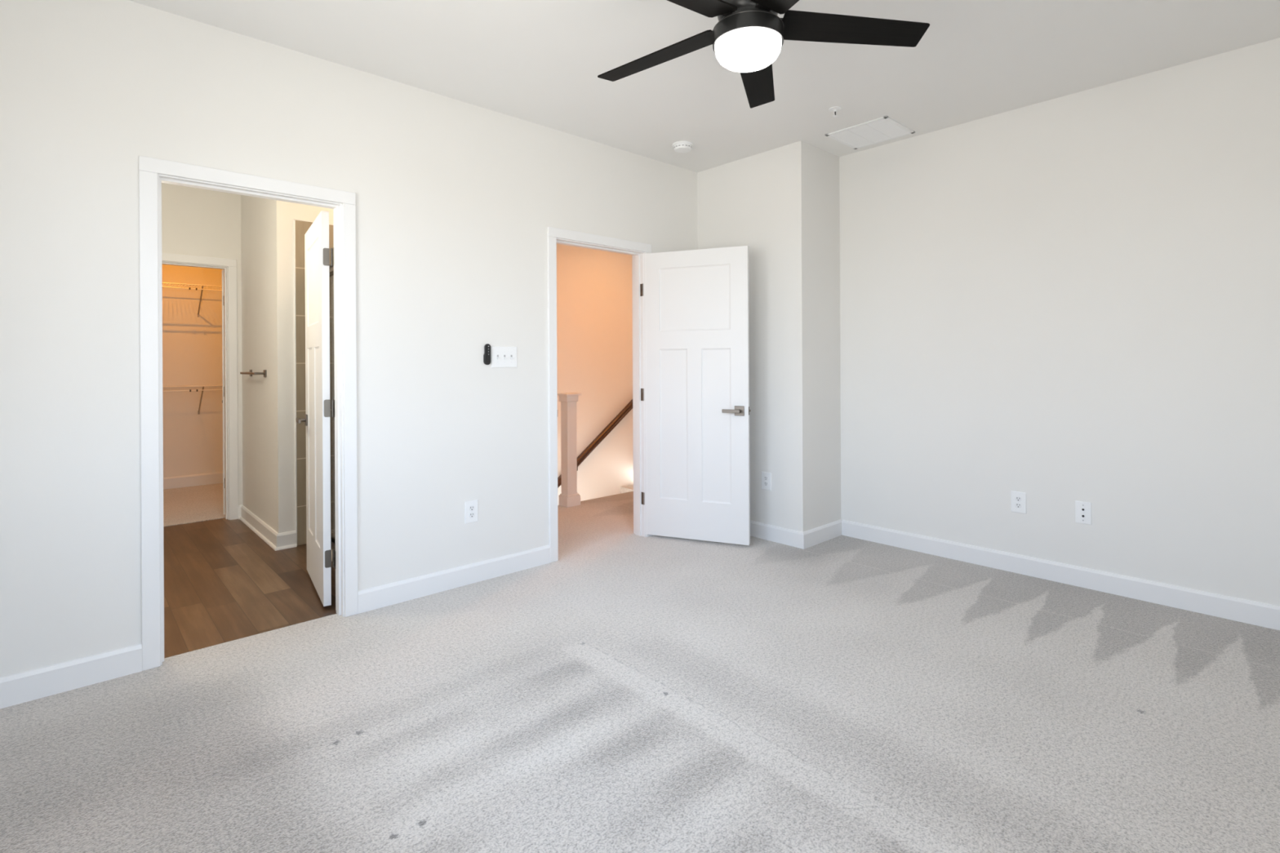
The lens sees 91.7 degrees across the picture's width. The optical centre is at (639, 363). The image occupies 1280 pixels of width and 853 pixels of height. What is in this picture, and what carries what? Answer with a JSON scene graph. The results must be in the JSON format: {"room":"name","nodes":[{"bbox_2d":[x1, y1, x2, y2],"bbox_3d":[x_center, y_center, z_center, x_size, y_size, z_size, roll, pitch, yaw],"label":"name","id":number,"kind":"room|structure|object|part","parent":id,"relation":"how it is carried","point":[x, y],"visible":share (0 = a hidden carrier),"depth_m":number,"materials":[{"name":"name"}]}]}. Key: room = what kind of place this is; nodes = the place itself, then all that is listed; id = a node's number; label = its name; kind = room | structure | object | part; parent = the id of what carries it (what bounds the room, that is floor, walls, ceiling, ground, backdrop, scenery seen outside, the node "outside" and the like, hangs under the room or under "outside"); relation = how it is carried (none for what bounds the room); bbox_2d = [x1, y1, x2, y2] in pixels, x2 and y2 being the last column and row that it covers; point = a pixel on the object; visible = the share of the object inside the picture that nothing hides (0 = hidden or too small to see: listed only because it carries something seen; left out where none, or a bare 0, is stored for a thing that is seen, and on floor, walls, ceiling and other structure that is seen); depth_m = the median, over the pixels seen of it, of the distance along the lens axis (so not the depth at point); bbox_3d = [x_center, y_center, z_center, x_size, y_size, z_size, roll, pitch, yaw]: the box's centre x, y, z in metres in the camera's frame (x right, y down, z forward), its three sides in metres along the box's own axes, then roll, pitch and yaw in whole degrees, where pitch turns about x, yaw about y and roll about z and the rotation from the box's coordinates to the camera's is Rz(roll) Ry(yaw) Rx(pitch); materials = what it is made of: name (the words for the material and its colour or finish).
{"room":"empty bedroom","nodes":[
{"label":"empty bedroom","id":0,"kind":"room"},
{"bbox_2d":[161,264,223,477],"bbox_3d":[-5.234,-0.099,5.975,3.600,2.743,0.100,0,0,-43],"label":"wall","id":1,"kind":"structure","parent":0,"point":[192,344],"depth_m":6.45,"materials":[{"name":"paint"}]},
{"bbox_2d":[162,282,222,316],"bbox_3d":[-5.043,-0.639,5.868,2.940,0.304,0.318,0,0,-43],"label":"wire shelf","id":2,"kind":"object","parent":1,"relation":"attached to","point":[173,286],"visible":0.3,"depth_m":6.29,"materials":[{"name":"white metal"}]},
{"bbox_2d":[162,384,222,414],"bbox_3d":[-5.038,0.376,5.869,2.940,0.304,0.318,0,0,-43],"label":"wire shelf","id":3,"kind":"object","parent":1,"relation":"attached to","point":[202,386],"visible":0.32,"depth_m":6.27,"materials":[{"name":"grey metal"}]},
{"bbox_2d":[163,471,222,489],"bbox_3d":[-4.673,1.210,5.191,3.350,0.120,1.805,0,0,-43],"label":"baseboard","id":4,"kind":"structure","parent":1,"relation":"attached to","point":[185,481],"depth_m":6.44,"materials":[{"name":"paint"}]},
{"bbox_2d":[161,182,242,505],"bbox_3d":[-4.285,-0.102,4.248,2.655,2.743,0.115,0,0,-43],"label":"wall","id":5,"kind":"structure","parent":0,"point":[198,222],"depth_m":4.95,"materials":[{"name":"paint"}]},
{"bbox_2d":[161,253,238,519],"bbox_3d":[-3.643,0.208,4.839,0.846,2.114,0.147,0,0,-43],"label":"door frame","id":6,"kind":"structure","parent":5,"relation":"attached to","point":[228,265],"depth_m":5.05,"materials":[{"name":"paint"}]},
{"bbox_2d":[222,270,225,514],"bbox_3d":[-3.608,0.233,5.426,0.095,2.018,0.712,0,0,-30],"label":"door","id":7,"kind":"structure","parent":5,"relation":"in","point":[223,341],"depth_m":5.13,"materials":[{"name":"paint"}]},
{"bbox_2d":[240,195,333,533],"bbox_3d":[-2.483,-0.113,5.107,1.160,2.743,1.295,0,0,-43],"label":"wall","id":8,"kind":"structure","parent":0,"point":[267,225],"depth_m":4.42,"materials":[{"name":"paint"}]},
{"bbox_2d":[240,369,266,377],"bbox_3d":[-2.890,0.069,4.639,0.074,0.052,0.522,0,0,-43],"label":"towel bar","id":9,"kind":"object","parent":8,"relation":"attached to","point":[251,373],"visible":1,"depth_m":4.47,"materials":[{"name":"metal"}]},
{"bbox_2d":[238,505,297,551],"bbox_3d":[-3.792,1.216,3.799,2.760,0.108,1.207,0,0,-43],"label":"baseboard","id":10,"kind":"structure","parent":8,"relation":"attached to","point":[277,541],"depth_m":4.42,"materials":[{"name":"paint"}]},
{"bbox_2d":[293,218,333,545],"bbox_3d":[-2.043,0.126,4.622,0.942,2.262,0.012,0,0,-43],"label":"wall tile","id":11,"kind":"structure","parent":8,"relation":"attached to","point":[301,227],"depth_m":4.32,"materials":[{"name":"tile"}]},
{"bbox_2d":[0,0,697,677],"bbox_3d":[-1.079,0.980,5.048,6.355,4.943,2.346,0,0,-43],"label":"wall","id":12,"kind":"structure","parent":0,"point":[456,201],"depth_m":3.09,"materials":[{"name":"paint"}]},
{"bbox_2d":[138,155,358,671],"bbox_3d":[-1.782,0.201,2.887,0.849,2.114,0.147,0,0,-43],"label":"door frame","id":13,"kind":"structure","parent":12,"relation":"attached to","point":[153,171],"depth_m":2.68,"materials":[{"name":"paint"}]},
{"bbox_2d":[0,545,550,708],"bbox_3d":[-1.550,1.201,3.010,2.667,0.110,0.014,0,0,-43],"label":"baseboard","id":14,"kind":"structure","parent":12,"relation":"attached to","point":[44,682],"depth_m":2.54,"materials":[{"name":"paint"}]},
{"bbox_2d":[296,210,334,606],"bbox_3d":[-1.803,0.229,3.471,0.148,2.022,0.717,0,0,-34],"label":"door","id":15,"kind":"structure","parent":12,"relation":"in","point":[316,420],"depth_m":3.33,"materials":[{"name":"paint"}]},
{"bbox_3d":[-1.985,0.333,3.649,0.048,0.023,0.122,0,0,-34],"label":"lever","id":16,"kind":"part","parent":15,"relation":"part of","materials":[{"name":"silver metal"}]},
{"bbox_3d":[-1.989,0.333,3.703,0.009,0.066,0.066,0,0,-34],"label":"handle","id":17,"kind":"part","parent":15,"relation":"part of","materials":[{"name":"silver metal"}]},
{"bbox_2d":[464,499,478,523],"bbox_3d":[-0.963,0.845,3.555,0.080,0.124,0.009,0,0,-43],"label":"wall outlet","id":18,"kind":"object","parent":12,"relation":"attached to","point":[471,507],"visible":1,"depth_m":3.55,"materials":[{"name":"white plastic"}]},
{"bbox_2d":[468,505,474,511],"bbox_3d":[-0.962,0.825,3.554,0.034,0.028,0.004,0,0,-43],"label":"receptacle","id":19,"kind":"object","parent":18,"relation":"attached to","point":[471,508],"depth_m":3.55,"materials":[{"name":"white plastic"}]},
{"bbox_2d":[469,512,474,517],"bbox_3d":[-0.962,0.864,3.554,0.034,0.028,0.004,0,0,-43],"label":"receptacle","id":20,"kind":"object","parent":18,"relation":"attached to","point":[471,514],"depth_m":3.55,"materials":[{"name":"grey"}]},
{"bbox_2d":[483,343,490,364],"bbox_3d":[-0.888,-0.056,3.621,0.043,0.123,0.019,0,0,-43],"label":"remote","id":21,"kind":"object","parent":12,"relation":"attached to","point":[486,356],"visible":1,"depth_m":3.61,"materials":[{"name":"black plastic"}]},
{"bbox_2d":[491,346,516,367],"bbox_3d":[-0.804,-0.041,3.700,0.171,0.124,0.017,0,0,-43],"label":"light switch","id":22,"kind":"object","parent":12,"relation":"attached to","point":[501,357],"visible":1,"depth_m":3.70,"materials":[{"name":"white plastic"}]},
{"bbox_2d":[557,399,632,488],"bbox_3d":[-0.640,1.034,6.819,2.009,1.555,0.098,0,0,-43],"label":"handrail","id":23,"kind":"object","parent":12,"relation":"attached to","point":[628,407],"visible":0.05,"depth_m":6.97,"materials":[{"name":"brown wood"}]},
{"bbox_2d":[546,226,653,562],"bbox_3d":[-0.289,0.191,4.263,0.896,2.114,0.147,0,0,-43],"label":"door frame","id":24,"kind":"structure","parent":12,"relation":"attached to","point":[556,236],"depth_m":4.22,"materials":[{"name":"paint"}]},
{"bbox_2d":[642,245,751,545],"bbox_3d":[0.383,0.215,4.351,0.787,2.020,0.147,0,0,23],"label":"door","id":25,"kind":"structure","parent":12,"relation":"in","point":[696,322],"depth_m":4.33,"materials":[{"name":"paint"}]},
{"bbox_3d":[0.618,0.318,4.200,0.122,0.023,0.048,0,0,23],"label":"lever","id":26,"kind":"part","parent":25,"relation":"part of","materials":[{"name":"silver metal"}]},
{"bbox_3d":[0.672,0.317,4.208,0.066,0.066,0.009,0,0,23],"label":"handle","id":27,"kind":"part","parent":25,"relation":"part of","materials":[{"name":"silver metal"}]},
{"bbox_2d":[620,484,633,493],"bbox_3d":[-0.331,2.271,6.418,1.810,1.950,1.100,0,0,-43],"label":"baseboard","id":28,"kind":"structure","parent":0,"point":[628,488],"depth_m":7.21,"materials":[{"name":"paint"}]},
{"bbox_2d":[0,483,1279,852],"bbox_3d":[-0.961,1.276,4.077,7.300,0.052,8.475,0,0,-43],"label":"floor","id":29,"kind":"structure","parent":0,"point":[626,691],"depth_m":2.21,"materials":[{"name":"carpet"}]},
{"bbox_2d":[328,264,335,561],"bbox_3d":[-1.823,0.308,3.874,0.105,1.903,1.390,0,0,-43],"label":"door frame","id":30,"kind":"structure","parent":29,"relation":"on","point":[331,268],"depth_m":4.10,"materials":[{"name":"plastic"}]},
{"bbox_3d":[-1.833,-0.618,3.868,0.052,0.050,1.390,0,0,-43],"label":"header rail","id":31,"kind":"part","parent":30,"relation":"part of","materials":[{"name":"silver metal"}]},
{"bbox_2d":[557,392,582,507],"bbox_3d":[-0.625,0.754,5.499,0.168,0.990,0.160,0,0,-43],"label":"newel post","id":32,"kind":"object","parent":29,"relation":"on","point":[569,497],"visible":0.94,"depth_m":5.46,"materials":[{"name":"paint"}]},
{"bbox_2d":[128,0,1279,172],"bbox_3d":[-1.018,-1.541,4.119,7.700,0.100,8.770,0,0,-43],"label":"ceiling","id":33,"kind":"structure","parent":0,"point":[540,62],"depth_m":3.02,"materials":[{"name":"paint"}]},
{"bbox_2d":[672,140,693,152],"bbox_3d":[0.291,-1.476,4.242,0.142,0.044,0.142,0,0,-43],"label":"smoke detector","id":34,"kind":"object","parent":33,"relation":"attached to","point":[682,146],"visible":1,"depth_m":4.20,"materials":[{"name":"white plastic"}]},
{"bbox_2d":[597,0,929,108],"bbox_3d":[0.361,-1.299,2.265,1.240,0.394,1.272,0,0,-43],"label":"ceiling fan","id":35,"kind":"object","parent":33,"relation":"hanging from","point":[748,37],"visible":1,"depth_m":2.27,"materials":[{"name":"black metal"}]},
{"bbox_3d":[0.073,-1.229,2.496,0.534,0.006,0.140,-4,10,34],"label":"blade","id":36,"kind":"part","parent":35,"relation":"part of","materials":[{"name":"black wood"}]},
{"bbox_3d":[0.091,-1.228,2.040,0.534,0.006,0.140,-5,15,-38],"label":"blade","id":37,"kind":"part","parent":35,"relation":"part of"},
{"bbox_3d":[0.396,-1.141,2.281,0.240,0.079,0.240,0,0,-43],"label":"lamp shade","id":38,"kind":"part","parent":35,"relation":"part of","materials":[{"name":"white glass"}]},
{"bbox_3d":[0.501,-1.231,2.654,0.140,0.006,0.534,-13,-6,15],"label":"blade","id":39,"kind":"part","parent":35,"relation":"part of","materials":[{"name":"black wood"}]},
{"bbox_3d":[0.530,-1.231,1.917,0.140,0.006,0.533,12,-1,-21],"label":"blade","id":40,"kind":"part","parent":35,"relation":"part of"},
{"bbox_3d":[0.783,-1.232,2.296,0.533,0.006,0.140,3,-12,-2],"label":"blade","id":41,"kind":"part","parent":35,"relation":"part of","materials":[{"name":"black wood"}]},
{"bbox_2d":[828,106,841,117],"bbox_3d":[1.149,-1.478,3.658,0.072,0.046,0.072,0,0,-43],"label":"sprinkler","id":42,"kind":"object","parent":33,"relation":"attached to","point":[835,108],"visible":1,"depth_m":3.65,"materials":[{"name":"white metal"}]},
{"bbox_2d":[825,115,915,149],"bbox_3d":[1.496,-1.500,4.049,0.396,0.008,0.418,0,0,-43],"label":"ceiling access panel","id":43,"kind":"object","parent":33,"relation":"in","point":[882,129],"visible":1,"depth_m":4.03,"materials":[{"name":"white paint"}]},
{"bbox_2d":[697,140,840,532],"bbox_3d":[1.000,-0.130,4.736,0.616,2.743,0.937,0,0,-43],"label":"wall","id":44,"kind":"structure","parent":0,"point":[782,203],"depth_m":4.36,"materials":[{"name":"paint"}]},
{"bbox_2d":[653,519,842,549],"bbox_3d":[0.779,1.188,4.519,1.314,0.110,0.460,0,0,19],"label":"baseboard","id":45,"kind":"structure","parent":44,"relation":"attached to","point":[814,536],"depth_m":4.32,"materials":[{"name":"paint"}]},
{"bbox_2d":[761,471,771,490],"bbox_3d":[0.893,0.828,4.397,0.009,0.124,0.080,0,0,-43],"label":"wall outlet","id":46,"kind":"object","parent":44,"relation":"attached to","point":[766,477],"visible":1,"depth_m":4.39,"materials":[{"name":"white plastic"}]},
{"bbox_2d":[839,37,1279,605],"bbox_3d":[2.489,-0.137,3.485,0.120,2.743,2.922,0,0,-43],"label":"wall","id":47,"kind":"structure","parent":0,"point":[1060,302],"depth_m":3.44,"materials":[{"name":"paint"}]},
{"bbox_2d":[1010,490,1026,513],"bbox_3d":[2.236,0.817,3.672,0.009,0.124,0.080,0,0,-43],"label":"wall outlet","id":48,"kind":"object","parent":47,"relation":"attached to","point":[1018,499],"visible":1,"depth_m":3.67,"materials":[{"name":"white plastic"}]},
{"bbox_2d":[1014,496,1022,502],"bbox_3d":[2.234,0.797,3.671,0.004,0.028,0.034,0,0,-43],"label":"receptacle","id":49,"kind":"object","parent":48,"relation":"attached to","point":[1017,499],"depth_m":3.67,"materials":[{"name":"grey plastic"}]},
{"bbox_2d":[1015,502,1022,508],"bbox_3d":[2.234,0.837,3.671,0.004,0.028,0.034,0,0,-43],"label":"receptacle","id":50,"kind":"object","parent":48,"relation":"attached to","point":[1018,505],"depth_m":3.67,"materials":[{"name":"grey plastic"}]},
{"bbox_2d":[841,520,1279,630],"bbox_3d":[2.413,1.180,3.478,0.014,0.110,2.793,0,0,-43],"label":"baseboard","id":51,"kind":"structure","parent":47,"relation":"attached to","point":[1233,608],"depth_m":3.43,"materials":[{"name":"paint"}]},
{"bbox_2d":[1075,500,1091,524],"bbox_3d":[2.450,0.823,3.437,0.013,0.122,0.074,0,0,-43],"label":"cable plate","id":52,"kind":"object","parent":47,"relation":"attached to","point":[1082,509],"visible":1,"depth_m":3.44,"materials":[{"name":"white plastic"}]}
]}

